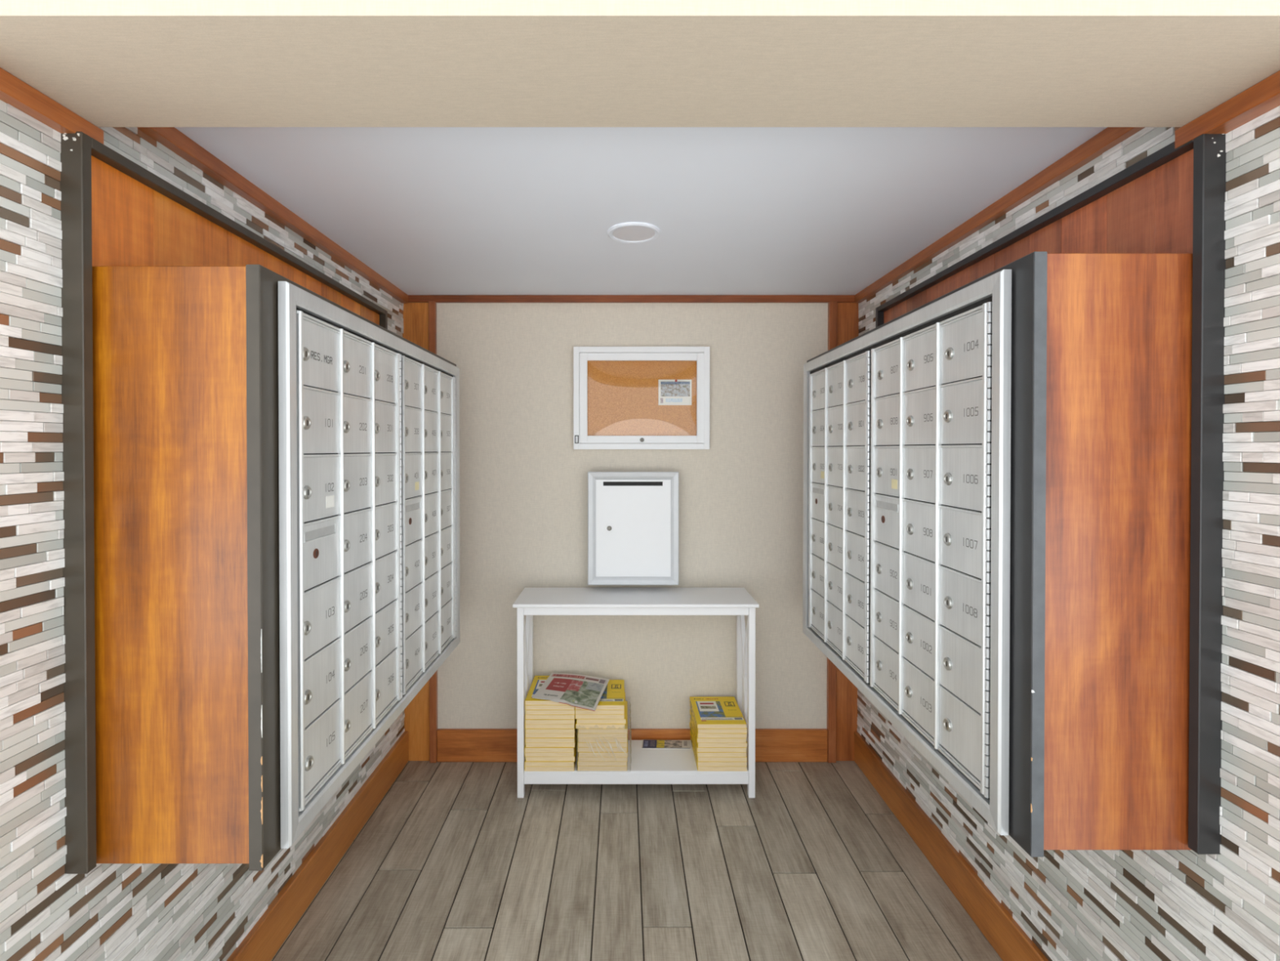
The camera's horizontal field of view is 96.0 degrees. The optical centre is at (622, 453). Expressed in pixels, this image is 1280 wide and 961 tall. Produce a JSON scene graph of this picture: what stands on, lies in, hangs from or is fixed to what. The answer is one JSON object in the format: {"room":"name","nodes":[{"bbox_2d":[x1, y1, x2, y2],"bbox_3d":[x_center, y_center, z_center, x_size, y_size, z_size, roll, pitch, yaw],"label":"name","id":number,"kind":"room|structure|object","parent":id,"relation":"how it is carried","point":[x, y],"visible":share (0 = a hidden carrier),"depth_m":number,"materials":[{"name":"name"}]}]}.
{"room":"apartment mail room","nodes":[
{"label":"apartment mail room","id":0,"kind":"room"},
{"bbox_2d":[0,99,404,960],"bbox_3d":[-1.059,0.108,1.771,0.120,2.624,1.940,0,0,0],"label":"wall","id":1,"kind":"structure","parent":0,"point":[109,912],"depth_m":1.00,"materials":[{"name":"tile"}]},
{"bbox_2d":[0,67,103,144],"bbox_3d":[-0.989,-0.587,0.939,0.032,0.036,0.287,0,0,0],"label":"trim","id":2,"kind":"structure","parent":1,"relation":"attached to","point":[14,91],"depth_m":0.97,"materials":[{"name":"brown wood"}]},
{"bbox_2d":[58,131,387,873],"bbox_3d":[-0.985,0.086,1.698,0.044,1.330,1.335,0,0,0],"label":"wall panel","id":3,"kind":"object","parent":1,"relation":"attached to","point":[115,211],"visible":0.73,"depth_m":1.04,"materials":[{"name":"brown paint"}]},
{"bbox_2d":[92,264,456,870],"bbox_3d":[-0.824,0.206,1.680,0.321,1.115,1.247,0,0,0],"label":"cabinet","id":4,"kind":"object","parent":3,"relation":"attached to","point":[186,442],"visible":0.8,"depth_m":1.06,"materials":[{"name":"orange wood"}]},
{"bbox_2d":[278,280,460,848],"bbox_3d":[-0.651,0.210,1.692,0.020,1.089,1.175,0,0,0],"label":"mailbox","id":5,"kind":"object","parent":4,"relation":"attached to","point":[369,418],"visible":1,"depth_m":1.39,"materials":[{"name":"metal"}]},
{"bbox_2d":[137,127,408,302],"bbox_3d":[-0.989,-0.696,1.842,0.032,0.038,1.544,0,0,0],"label":"trim","id":6,"kind":"structure","parent":1,"relation":"attached to","point":[171,138],"depth_m":1.55,"materials":[{"name":"brown wood"}]},
{"bbox_2d":[226,730,408,960],"bbox_3d":[-0.994,1.347,1.727,0.024,0.139,1.834,0,0,0],"label":"baseboard","id":7,"kind":"structure","parent":1,"relation":"attached to","point":[265,938],"depth_m":1.86,"materials":[{"name":"brown wood"}]},
{"bbox_2d":[436,302,827,728],"bbox_3d":[0.050,0.259,2.702,2.500,2.300,0.120,0,0,0],"label":"wall","id":8,"kind":"structure","parent":0,"point":[523,481],"depth_m":2.64,"materials":[{"name":"beige paint"}]},
{"bbox_2d":[403,302,429,760],"bbox_3d":[-0.943,0.359,2.640,0.122,2.100,0.006,0,0,0],"label":"trim","id":9,"kind":"structure","parent":8,"relation":"attached to","point":[415,315],"depth_m":2.64,"materials":[{"name":"brown wood"}]},
{"bbox_2d":[428,301,437,762],"bbox_3d":[-0.866,0.359,2.631,0.031,2.100,0.024,0,0,0],"label":"trim","id":10,"kind":"structure","parent":8,"relation":"attached to","point":[432,304],"depth_m":2.62,"materials":[{"name":"brown wood"}]},
{"bbox_2d":[408,294,854,302],"bbox_3d":[0.037,-0.705,2.624,2.075,0.032,0.020,0,0,0],"label":"trim","id":11,"kind":"structure","parent":8,"relation":"attached to","point":[411,298],"depth_m":2.62,"materials":[{"name":"brown wood"}]},
{"bbox_2d":[436,728,827,761],"bbox_3d":[0.043,1.336,2.642,1.786,0.147,0.018,0,0,0],"label":"baseboard","id":12,"kind":"structure","parent":8,"relation":"attached to","point":[453,744],"depth_m":2.63,"materials":[{"name":"brown wood"}]},
{"bbox_2d":[587,471,679,585],"bbox_3d":[0.047,0.330,2.595,0.403,0.501,0.094,0,0,0],"label":"box","id":13,"kind":"object","parent":8,"relation":"attached to","point":[633,517],"visible":1,"depth_m":2.55,"materials":[{"name":"metal"}]},
{"bbox_2d":[573,346,710,448],"bbox_3d":[0.085,-0.252,2.617,0.615,0.464,0.042,0,0,0],"label":"notice board","id":14,"kind":"object","parent":8,"relation":"attached to","point":[615,388],"visible":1,"depth_m":2.63,"materials":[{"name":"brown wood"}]},
{"bbox_2d":[658,379,691,404],"bbox_3d":[0.238,-0.280,2.626,0.152,0.117,0.002,0,0,0],"label":"notice","id":15,"kind":"object","parent":14,"relation":"attached to","point":[671,392],"visible":1,"depth_m":2.63,"materials":[{"name":"white paper"}]},
{"bbox_2d":[826,301,837,762],"bbox_3d":[0.955,0.359,2.631,0.036,2.100,0.024,0,0,0],"label":"trim","id":16,"kind":"structure","parent":8,"relation":"attached to","point":[832,305],"depth_m":2.62,"materials":[{"name":"brown wood"}]},
{"bbox_2d":[835,302,858,760],"bbox_3d":[1.026,0.359,2.640,0.106,2.100,0.006,0,0,0],"label":"trim","id":17,"kind":"structure","parent":8,"relation":"attached to","point":[846,714],"depth_m":2.64,"materials":[{"name":"brown wood"}]},
{"bbox_2d":[271,760,1003,960],"bbox_3d":[0.040,1.447,1.006,2.360,0.050,3.490,0,0,0],"label":"floor","id":18,"kind":"structure","parent":0,"point":[450,864],"depth_m":1.93,"materials":[{"name":"wood"}]},
{"bbox_2d":[512,586,759,797],"bbox_3d":[0.053,1.010,2.482,0.999,0.802,0.288,0,0,0],"label":"console table","id":19,"kind":"object","parent":18,"relation":"on","point":[648,766],"visible":0.84,"depth_m":2.37,"materials":[{"name":"white paint"}]},
{"bbox_2d":[524,749,577,770],"bbox_3d":[-0.301,1.291,2.496,0.203,0.019,0.262,0,0,0],"label":"directory","id":20,"kind":"object","parent":19,"relation":"on","point":[526,768],"visible":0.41,"depth_m":2.37,"materials":[{"name":"beige paper"}]},
{"bbox_2d":[524,759,574,766],"bbox_3d":[-0.301,1.271,2.495,0.203,0.019,0.262,0,0,0],"label":"directory","id":21,"kind":"object","parent":20,"relation":"on","point":[527,763],"visible":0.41,"depth_m":2.36,"materials":[{"name":"beige paper"}]},
{"bbox_2d":[525,735,577,760],"bbox_3d":[-0.298,1.252,2.498,0.203,0.019,0.262,0,0,0],"label":"directory","id":22,"kind":"object","parent":21,"relation":"on","point":[527,758],"visible":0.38,"depth_m":2.37,"materials":[{"name":"beige paper"}]},
{"bbox_2d":[524,730,577,756],"bbox_3d":[-0.301,1.233,2.497,0.203,0.019,0.262,0,0,0],"label":"directory","id":23,"kind":"object","parent":22,"relation":"on","point":[526,753],"visible":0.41,"depth_m":2.37,"materials":[{"name":"beige paper"}]},
{"bbox_2d":[524,745,574,751],"bbox_3d":[-0.301,1.213,2.495,0.203,0.019,0.262,0,0,0],"label":"directory","id":24,"kind":"object","parent":23,"relation":"on","point":[526,748],"visible":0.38,"depth_m":2.36,"materials":[{"name":"beige paper"}]},
{"bbox_2d":[525,728,577,746],"bbox_3d":[-0.298,1.194,2.498,0.203,0.019,0.262,0,0,0],"label":"directory","id":25,"kind":"object","parent":24,"relation":"on","point":[527,744],"visible":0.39,"depth_m":2.37,"materials":[{"name":"beige paper"}]},
{"bbox_2d":[524,728,577,742],"bbox_3d":[-0.299,1.175,2.495,0.203,0.019,0.262,0,0,0],"label":"directory","id":26,"kind":"object","parent":25,"relation":"on","point":[526,740],"visible":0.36,"depth_m":2.36,"materials":[{"name":"beige paper"}]},
{"bbox_2d":[524,728,576,737],"bbox_3d":[-0.299,1.155,2.497,0.203,0.019,0.262,0,0,0],"label":"directory","id":27,"kind":"object","parent":26,"relation":"on","point":[526,735],"visible":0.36,"depth_m":2.37,"materials":[{"name":"beige paper"}]},
{"bbox_2d":[524,720,576,733],"bbox_3d":[-0.298,1.136,2.494,0.203,0.019,0.262,0,0,0],"label":"directory","id":28,"kind":"object","parent":27,"relation":"on","point":[526,730],"visible":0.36,"depth_m":2.36,"materials":[{"name":"beige paper"}]},
{"bbox_2d":[524,719,576,728],"bbox_3d":[-0.299,1.117,2.496,0.203,0.019,0.262,0,0,0],"label":"directory","id":29,"kind":"object","parent":28,"relation":"on","point":[526,726],"visible":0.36,"depth_m":2.37,"materials":[{"name":"beige paper"}]},
{"bbox_2d":[524,719,575,724],"bbox_3d":[-0.300,1.098,2.494,0.203,0.019,0.262,0,0,0],"label":"directory","id":30,"kind":"object","parent":29,"relation":"on","point":[526,721],"visible":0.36,"depth_m":2.36,"materials":[{"name":"beige paper"}]},
{"bbox_2d":[524,714,574,719],"bbox_3d":[-0.298,1.078,2.496,0.203,0.019,0.262,0,0,0],"label":"directory","id":31,"kind":"object","parent":30,"relation":"on","point":[526,716],"visible":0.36,"depth_m":2.37,"materials":[{"name":"beige paper"}]},
{"bbox_2d":[525,709,574,714],"bbox_3d":[-0.298,1.059,2.496,0.203,0.019,0.262,0,0,0],"label":"directory","id":32,"kind":"object","parent":31,"relation":"on","point":[527,711],"visible":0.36,"depth_m":2.37,"materials":[{"name":"beige paper"}]},
{"bbox_2d":[524,705,574,709],"bbox_3d":[-0.299,1.040,2.495,0.203,0.019,0.262,0,0,0],"label":"directory","id":33,"kind":"object","parent":32,"relation":"on","point":[526,707],"visible":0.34,"depth_m":2.36,"materials":[{"name":"beige paper"}]},
{"bbox_2d":[524,675,569,705],"bbox_3d":[-0.300,1.021,2.495,0.203,0.019,0.262,0,0,0],"label":"directory","id":34,"kind":"object","parent":33,"relation":"on","point":[538,681],"visible":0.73,"depth_m":2.40,"materials":[{"name":"yellow paper"}]},
{"bbox_2d":[532,672,608,711],"bbox_3d":[-0.218,1.013,2.470,0.270,0.036,0.266,0,0,11],"label":"magazine","id":35,"kind":"object","parent":34,"relation":"on","point":[584,691],"visible":1,"depth_m":2.46,"materials":[{"name":"paper"}]},
{"bbox_2d":[577,765,626,770],"bbox_3d":[-0.083,1.291,2.498,0.203,0.019,0.262,0,0,0],"label":"directory","id":36,"kind":"object","parent":19,"relation":"on","point":[580,767],"visible":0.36,"depth_m":2.37,"materials":[{"name":"beige paper"}]},
{"bbox_2d":[577,761,626,765],"bbox_3d":[-0.084,1.271,2.498,0.203,0.019,0.262,0,0,0],"label":"directory","id":37,"kind":"object","parent":36,"relation":"on","point":[580,763],"visible":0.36,"depth_m":2.37,"materials":[{"name":"beige paper"}]},
{"bbox_2d":[577,755,627,761],"bbox_3d":[-0.082,1.252,2.497,0.203,0.019,0.262,0,0,0],"label":"directory","id":38,"kind":"object","parent":37,"relation":"on","point":[580,758],"visible":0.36,"depth_m":2.37,"materials":[{"name":"beige paper"}]},
{"bbox_2d":[578,742,627,756],"bbox_3d":[-0.080,1.233,2.495,0.203,0.019,0.262,0,0,0],"label":"directory","id":39,"kind":"object","parent":38,"relation":"on","point":[580,753],"visible":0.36,"depth_m":2.37,"materials":[{"name":"beige paper"}]},
{"bbox_2d":[577,746,626,751],"bbox_3d":[-0.083,1.213,2.497,0.203,0.019,0.262,0,0,0],"label":"directory","id":40,"kind":"object","parent":39,"relation":"on","point":[580,748],"visible":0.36,"depth_m":2.37,"materials":[{"name":"beige paper"}]},
{"bbox_2d":[577,742,626,746],"bbox_3d":[-0.083,1.194,2.497,0.203,0.019,0.262,0,0,0],"label":"directory","id":41,"kind":"object","parent":40,"relation":"on","point":[580,744],"visible":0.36,"depth_m":2.37,"materials":[{"name":"beige paper"}]},
{"bbox_2d":[577,733,627,742],"bbox_3d":[-0.082,1.175,2.498,0.203,0.019,0.262,0,0,0],"label":"directory","id":42,"kind":"object","parent":41,"relation":"on","point":[580,740],"visible":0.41,"depth_m":2.37,"materials":[{"name":"beige paper"}]},
{"bbox_2d":[577,733,626,737],"bbox_3d":[-0.084,1.155,2.495,0.203,0.019,0.262,0,0,0],"label":"directory","id":43,"kind":"object","parent":42,"relation":"on","point":[580,735],"visible":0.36,"depth_m":2.36,"materials":[{"name":"beige paper"}]},
{"bbox_2d":[577,700,627,733],"bbox_3d":[-0.082,1.136,2.495,0.203,0.019,0.262,0,0,0],"label":"directory","id":44,"kind":"object","parent":43,"relation":"on","point":[580,730],"visible":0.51,"depth_m":2.36,"materials":[{"name":"beige paper"}]},
{"bbox_2d":[575,722,625,728],"bbox_3d":[-0.091,1.117,2.496,0.203,0.019,0.262,0,0,0],"label":"directory","id":45,"kind":"object","parent":44,"relation":"on","point":[612,726],"visible":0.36,"depth_m":2.37,"materials":[{"name":"beige paper"}]},
{"bbox_2d":[576,692,626,724],"bbox_3d":[-0.089,1.098,2.497,0.203,0.019,0.262,0,0,0],"label":"directory","id":46,"kind":"object","parent":45,"relation":"on","point":[578,721],"visible":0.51,"depth_m":2.37,"materials":[{"name":"beige paper"}]},
{"bbox_2d":[574,714,624,719],"bbox_3d":[-0.094,1.078,2.497,0.203,0.019,0.262,0,0,0],"label":"directory","id":47,"kind":"object","parent":46,"relation":"on","point":[576,716],"visible":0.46,"depth_m":2.37,"materials":[{"name":"beige paper"}]},
{"bbox_2d":[574,709,624,714],"bbox_3d":[-0.095,1.059,2.497,0.203,0.019,0.262,0,0,0],"label":"directory","id":48,"kind":"object","parent":47,"relation":"on","point":[576,711],"visible":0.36,"depth_m":2.37,"materials":[{"name":"beige paper"}]},
{"bbox_2d":[574,679,624,709],"bbox_3d":[-0.095,1.040,2.497,0.203,0.019,0.262,0,0,0],"label":"directory","id":49,"kind":"object","parent":48,"relation":"on","point":[612,697],"visible":0.48,"depth_m":2.44,"materials":[{"name":"yellow paper"}]},
{"bbox_2d":[576,699,631,770],"bbox_3d":[-0.077,1.203,2.496,0.227,0.194,0.287,0,0,0],"label":"plastic wrap","id":50,"kind":"object","parent":19,"relation":"on","point":[630,731],"visible":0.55,"depth_m":2.36,"materials":[{"name":"clear plastic"}]},
{"bbox_2d":[524,739,748,773],"bbox_3d":[0.055,1.307,2.492,0.921,0.012,0.254,0,0,0],"label":"shelf","id":51,"kind":"object","parent":19,"relation":"attached to","point":[644,761],"depth_m":2.41,"materials":[{"name":"white paint"}]},
{"bbox_2d":[641,739,690,748],"bbox_3d":[0.195,1.298,2.578,0.224,0.002,0.077,0,0,0],"label":"flyer","id":52,"kind":"object","parent":19,"relation":"on","point":[646,744],"visible":1,"depth_m":2.58,"materials":[{"name":"multicoloured paper"}]},
{"bbox_2d":[690,738,746,770],"bbox_3d":[0.409,1.291,2.496,0.203,0.019,0.262,0,0,0],"label":"directory","id":53,"kind":"object","parent":19,"relation":"on","point":[699,768],"visible":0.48,"depth_m":2.37,"materials":[{"name":"beige paper"}]},
{"bbox_2d":[689,730,746,766],"bbox_3d":[0.408,1.271,2.496,0.203,0.019,0.262,0,0,0],"label":"directory","id":54,"kind":"object","parent":53,"relation":"on","point":[699,763],"visible":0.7,"depth_m":2.37,"materials":[{"name":"beige paper"}]},
{"bbox_2d":[693,742,746,761],"bbox_3d":[0.410,1.252,2.496,0.203,0.019,0.262,0,0,0],"label":"directory","id":55,"kind":"object","parent":54,"relation":"on","point":[699,758],"visible":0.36,"depth_m":2.37,"materials":[{"name":"beige paper"}]},
{"bbox_2d":[689,722,746,756],"bbox_3d":[0.406,1.233,2.495,0.203,0.019,0.262,0,0,0],"label":"directory","id":56,"kind":"object","parent":55,"relation":"on","point":[698,753],"visible":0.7,"depth_m":2.37,"materials":[{"name":"beige paper"}]},
{"bbox_2d":[689,717,746,751],"bbox_3d":[0.407,1.213,2.496,0.203,0.019,0.262,0,0,0],"label":"directory","id":57,"kind":"object","parent":56,"relation":"on","point":[698,748],"visible":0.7,"depth_m":2.37,"materials":[{"name":"beige paper"}]},
{"bbox_2d":[690,718,746,747],"bbox_3d":[0.410,1.194,2.496,0.203,0.019,0.262,0,0,0],"label":"directory","id":58,"kind":"object","parent":57,"relation":"on","point":[699,744],"visible":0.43,"depth_m":2.37,"materials":[{"name":"beige paper"}]},
{"bbox_2d":[689,709,746,742],"bbox_3d":[0.406,1.175,2.494,0.203,0.019,0.262,0,0,0],"label":"directory","id":59,"kind":"object","parent":58,"relation":"on","point":[698,740],"visible":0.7,"depth_m":2.36,"materials":[{"name":"beige paper"}]},
{"bbox_2d":[690,709,746,737],"bbox_3d":[0.409,1.155,2.495,0.203,0.019,0.262,0,0,0],"label":"directory","id":60,"kind":"object","parent":59,"relation":"on","point":[699,735],"visible":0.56,"depth_m":2.36,"materials":[{"name":"beige paper"}]},
{"bbox_2d":[689,702,746,733],"bbox_3d":[0.408,1.136,2.495,0.203,0.019,0.262,0,0,0],"label":"directory","id":61,"kind":"object","parent":60,"relation":"on","point":[699,730],"visible":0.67,"depth_m":2.36,"materials":[{"name":"beige paper"}]},
{"bbox_2d":[689,696,746,728],"bbox_3d":[0.406,1.117,2.496,0.203,0.019,0.262,0,0,0],"label":"directory","id":62,"kind":"object","parent":61,"relation":"on","point":[708,712],"visible":1,"depth_m":2.46,"materials":[{"name":"yellow paper"}]},
{"bbox_2d":[0,0,1279,127],"bbox_3d":[0.037,-0.901,0.930,2.089,0.592,0.275,0,0,0],"label":"ceiling","id":63,"kind":"structure","parent":0,"point":[110,63],"depth_m":0.88,"materials":[{"name":"beige paint"}]},
{"bbox_2d":[174,127,1106,294],"bbox_3d":[0.050,-0.755,1.897,2.500,0.080,1.675,0,0,0],"label":"ceiling","id":64,"kind":"structure","parent":0,"point":[431,211],"depth_m":1.60,"materials":[{"name":"grey paint"}]},
{"bbox_2d":[607,222,660,244],"bbox_3d":[0.036,-0.711,1.861,0.172,0.008,0.172,0,0,0],"label":"recessed light","id":65,"kind":"object","parent":64,"relation":"in","point":[633,233],"visible":1,"depth_m":1.85,"materials":[{"name":"grey paint"}]},
{"bbox_2d":[613,226,654,241],"bbox_3d":[0.036,-0.712,1.861,0.136,0.004,0.136,0,0,0],"label":"diffuser","id":66,"kind":"object","parent":65,"relation":"attached to","point":[620,233],"depth_m":1.86,"materials":[{"name":"white plastic"}]},
{"bbox_2d":[857,106,1279,960],"bbox_3d":[1.134,0.108,1.771,0.120,2.624,1.940,0,0,0],"label":"wall","id":67,"kind":"structure","parent":0,"point":[1073,904],"depth_m":1.02,"materials":[{"name":"tile"}]},
{"bbox_2d":[853,730,1048,960],"bbox_3d":[1.071,1.347,1.727,0.020,0.139,1.834,0,0,0],"label":"baseboard","id":68,"kind":"structure","parent":67,"relation":"attached to","point":[1002,931],"depth_m":1.86,"materials":[{"name":"brown wood"}]},
{"bbox_2d":[854,127,1144,302],"bbox_3d":[1.066,-0.696,1.842,0.028,0.038,1.544,0,0,0],"label":"trim","id":69,"kind":"structure","parent":67,"relation":"attached to","point":[1109,137],"depth_m":1.55,"materials":[{"name":"brown wood"}]},
{"bbox_2d":[875,133,1226,853],"bbox_3d":[1.059,0.062,1.700,0.046,1.309,1.336,0,0,0],"label":"wall panel","id":70,"kind":"object","parent":67,"relation":"attached to","point":[1171,200],"visible":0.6,"depth_m":1.04,"materials":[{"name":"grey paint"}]},
{"bbox_2d":[806,251,1192,857],"bbox_3d":[0.903,0.181,1.700,0.311,1.108,1.297,0,0,0],"label":"upper cabinet","id":71,"kind":"object","parent":70,"relation":"attached to","point":[1101,397],"visible":0.61,"depth_m":1.06,"materials":[{"name":"red wood"}]},
{"bbox_2d":[802,269,1011,835],"bbox_3d":[0.736,0.186,1.719,0.020,1.088,1.225,0,0,0],"label":"mailbox","id":72,"kind":"object","parent":71,"relation":"attached to","point":[907,421],"visible":1,"depth_m":1.41,"materials":[{"name":"metal"}]},
{"bbox_2d":[1174,70,1279,148],"bbox_3d":[1.058,-0.587,0.939,0.045,0.036,0.287,0,0,0],"label":"trim","id":73,"kind":"structure","parent":67,"relation":"attached to","point":[1264,96],"depth_m":0.98,"materials":[{"name":"brown wood"}]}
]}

